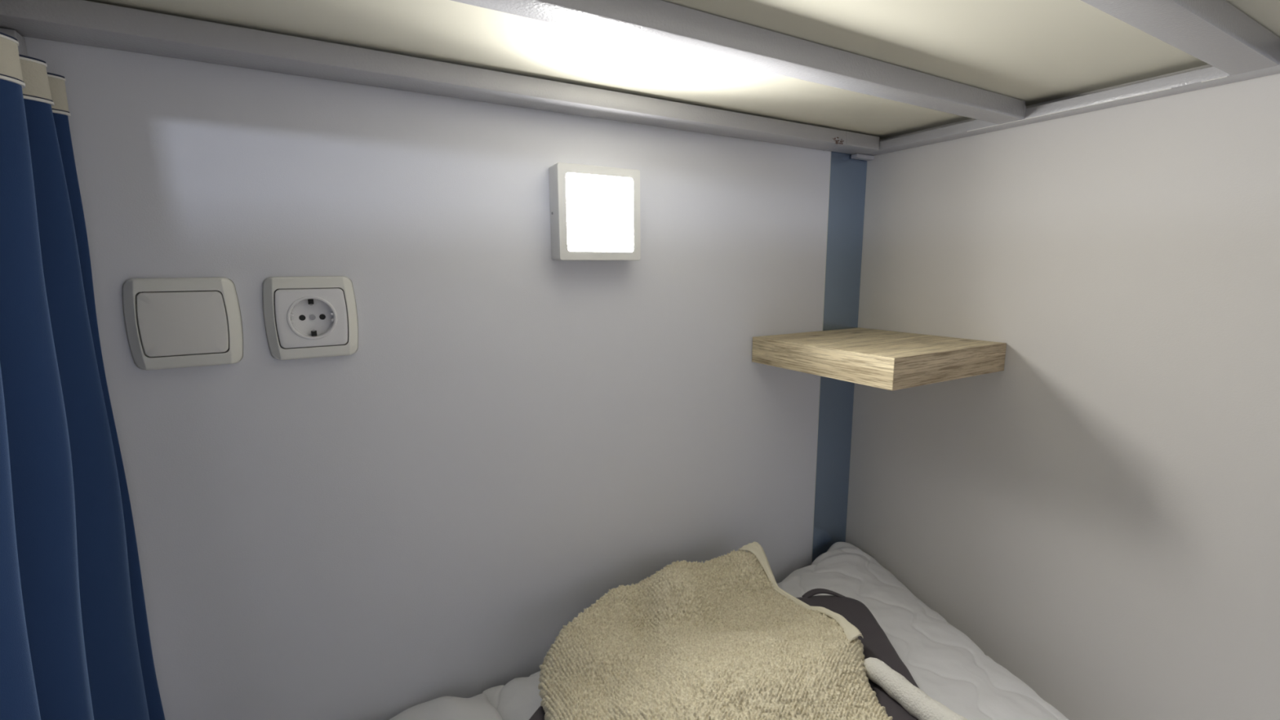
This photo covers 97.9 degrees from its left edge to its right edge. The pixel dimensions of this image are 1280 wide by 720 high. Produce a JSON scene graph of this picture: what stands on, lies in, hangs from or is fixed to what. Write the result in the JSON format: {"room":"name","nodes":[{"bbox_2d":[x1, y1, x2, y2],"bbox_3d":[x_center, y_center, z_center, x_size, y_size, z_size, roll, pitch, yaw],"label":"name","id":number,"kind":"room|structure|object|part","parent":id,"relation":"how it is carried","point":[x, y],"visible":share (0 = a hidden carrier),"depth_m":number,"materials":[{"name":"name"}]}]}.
{"room":"dormitory","nodes":[
{"label":"dormitory","id":0,"kind":"room"},
{"bbox_2d":[22,35,830,719],"bbox_3d":[-1.146,-0.104,0.155,3.401,2.550,0.040,-6,11,-30],"label":"wall","id":1,"kind":"structure","parent":0,"point":[513,437],"depth_m":0.68,"materials":[{"name":"white paint"}]},
{"bbox_2d":[122,277,243,370],"bbox_3d":[-0.449,-0.036,0.549,0.091,0.088,0.011,-6,11,-30],"label":"light switch","id":2,"kind":"object","parent":1,"relation":"attached to","point":[172,322],"visible":1,"depth_m":0.55,"materials":[{"name":"white plastic"}]},
{"bbox_2d":[262,275,358,359],"bbox_3d":[-0.355,-0.046,0.603,0.088,0.088,0.012,-6,11,-30],"label":"wall socket","id":3,"kind":"object","parent":1,"relation":"attached to","point":[312,321],"visible":1,"depth_m":0.60,"materials":[{"name":"white plastic"}]},
{"bbox_2d":[548,162,640,260],"bbox_3d":[-0.059,-0.194,0.744,0.121,0.120,0.031,-6,11,-30],"label":"wall lamp","id":4,"kind":"object","parent":1,"relation":"attached to","point":[595,210],"visible":1,"depth_m":0.73,"materials":[{"name":"white plastic"}]},
{"bbox_2d":[565,173,633,251],"bbox_3d":[-0.052,-0.192,0.733,0.097,0.097,0.003,-6,11,-30],"label":"diffuser","id":5,"kind":"object","parent":4,"relation":"attached to","point":[599,206],"depth_m":0.73,"materials":[{"name":"white plastic"}]},
{"bbox_2d":[811,151,831,563],"bbox_3d":[0.324,-0.252,0.997,0.001,2.550,0.031,-6,11,-30],"label":"trim","id":6,"kind":"structure","parent":1,"relation":"attached to","point":[830,151],"depth_m":1.02,"materials":[{"name":"white"}]},
{"bbox_2d":[812,151,866,562],"bbox_3d":[0.364,-0.258,1.027,0.096,2.550,0.039,-6,11,-30],"label":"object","id":7,"kind":"structure","parent":1,"relation":"attached to","point":[847,184],"depth_m":1.05,"materials":[{"name":"blue laminate"}]},
{"bbox_2d":[751,327,1006,391],"bbox_3d":[0.370,-0.011,0.889,0.266,0.042,0.266,-6,11,-30],"label":"corner shelf","id":8,"kind":"object","parent":1,"relation":"attached to","point":[889,360],"visible":1,"depth_m":0.80,"materials":[{"name":"brown wood"}]},
{"bbox_3d":[0.370,-0.011,0.890,0.265,0.042,0.264,-6,11,-30],"label":"panel","id":9,"kind":"part","parent":8,"relation":"part of","materials":[{"name":"brown wood"}]},
{"bbox_2d":[845,64,1279,719],"bbox_3d":[1.611,0.059,-0.941,0.040,2.550,4.740,-6,11,-30],"label":"wall","id":10,"kind":"structure","parent":0,"point":[1097,512],"depth_m":0.75,"materials":[{"name":"white paint"}]},
{"bbox_3d":[0.103,1.495,-1.628,3.580,0.040,4.780,-6,11,-30],"label":"floor","id":11,"kind":"structure","parent":0,"visible":0},
{"bbox_2d":[0,0,1279,160],"bbox_3d":[0.421,0.488,-0.047,1.199,1.427,2.050,-6,11,-30],"label":"bunk bed","id":12,"kind":"object","parent":11,"relation":"on","point":[838,76],"visible":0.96,"depth_m":0.55,"materials":[{"name":"grey metal"}]},
{"bbox_2d":[0,27,27,56],"bbox_3d":[-0.042,-0.126,-0.362,0.028,0.025,1.949,-6,11,-30],"label":"rail","id":13,"kind":"object","parent":12,"relation":"attached to","point":[22,49],"visible":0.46,"depth_m":0.46,"materials":[{"name":"grey metal"}]},
{"bbox_2d":[0,31,164,719],"bbox_3d":[-0.418,0.379,0.411,0.048,1.206,0.359,-6,11,-30],"label":"curtain","id":14,"kind":"object","parent":13,"relation":"hanging from","point":[75,643],"visible":1,"depth_m":0.41,"materials":[{"name":"blue fabric"}]},
{"bbox_3d":[-0.087,-0.325,0.694,1.124,0.022,0.050,-6,11,-30],"label":"rail","id":15,"kind":"part","parent":12,"relation":"part of","materials":[{"name":"grey metal"}]},
{"bbox_2d":[832,137,844,144],"bbox_3d":[0.321,-0.355,0.902,0.028,0.011,0.002,-6,11,-30],"label":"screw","id":16,"kind":"object","parent":12,"relation":"attached to","point":[836,140],"depth_m":0.90,"materials":[{"name":"silver metal"}]},
{"bbox_3d":[0.399,-0.363,0.998,0.046,0.007,0.013,-6,11,-30],"label":"corner plate","id":17,"kind":"part","parent":12,"relation":"part of","materials":[{"name":"grey metal"}]},
{"bbox_3d":[0.918,-0.235,0.132,0.036,0.014,2.049,-6,11,-30],"label":"rail","id":18,"kind":"part","parent":12,"relation":"part of","materials":[{"name":"grey metal"}]},
{"bbox_3d":[0.473,0.781,0.057,1.046,0.174,1.994,-6,11,-30],"label":"mattress","id":19,"kind":"object","parent":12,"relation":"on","visible":0},
{"bbox_2d":[389,693,502,719],"bbox_3d":[-0.192,0.544,0.447,0.322,0.149,0.613,-6,11,-30],"label":"duvet","id":20,"kind":"object","parent":19,"relation":"on","point":[478,707],"visible":0.99,"depth_m":0.70,"materials":[{"name":"white fabric"}]},
{"bbox_2d":[482,542,1068,719],"bbox_3d":[0.230,0.491,0.736,0.739,0.168,0.509,-6,11,-30],"label":"pillow","id":21,"kind":"object","parent":19,"relation":"on","point":[942,660],"visible":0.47,"depth_m":0.79,"materials":[{"name":"white fabric"}]},
{"bbox_2d":[528,588,919,719],"bbox_3d":[0.131,0.404,0.624,0.573,0.028,0.352,-6,11,-30],"label":"linens","id":22,"kind":"object","parent":21,"relation":"on","point":[876,643],"visible":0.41,"depth_m":0.75,"materials":[{"name":"grey fabric"}]},
{"bbox_2d":[537,542,968,719],"bbox_3d":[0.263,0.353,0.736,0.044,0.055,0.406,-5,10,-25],"label":"blanket","id":23,"kind":"object","parent":22,"relation":"on","point":[718,638],"visible":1,"depth_m":0.66,"materials":[{"name":"beige fabric"}]}
]}

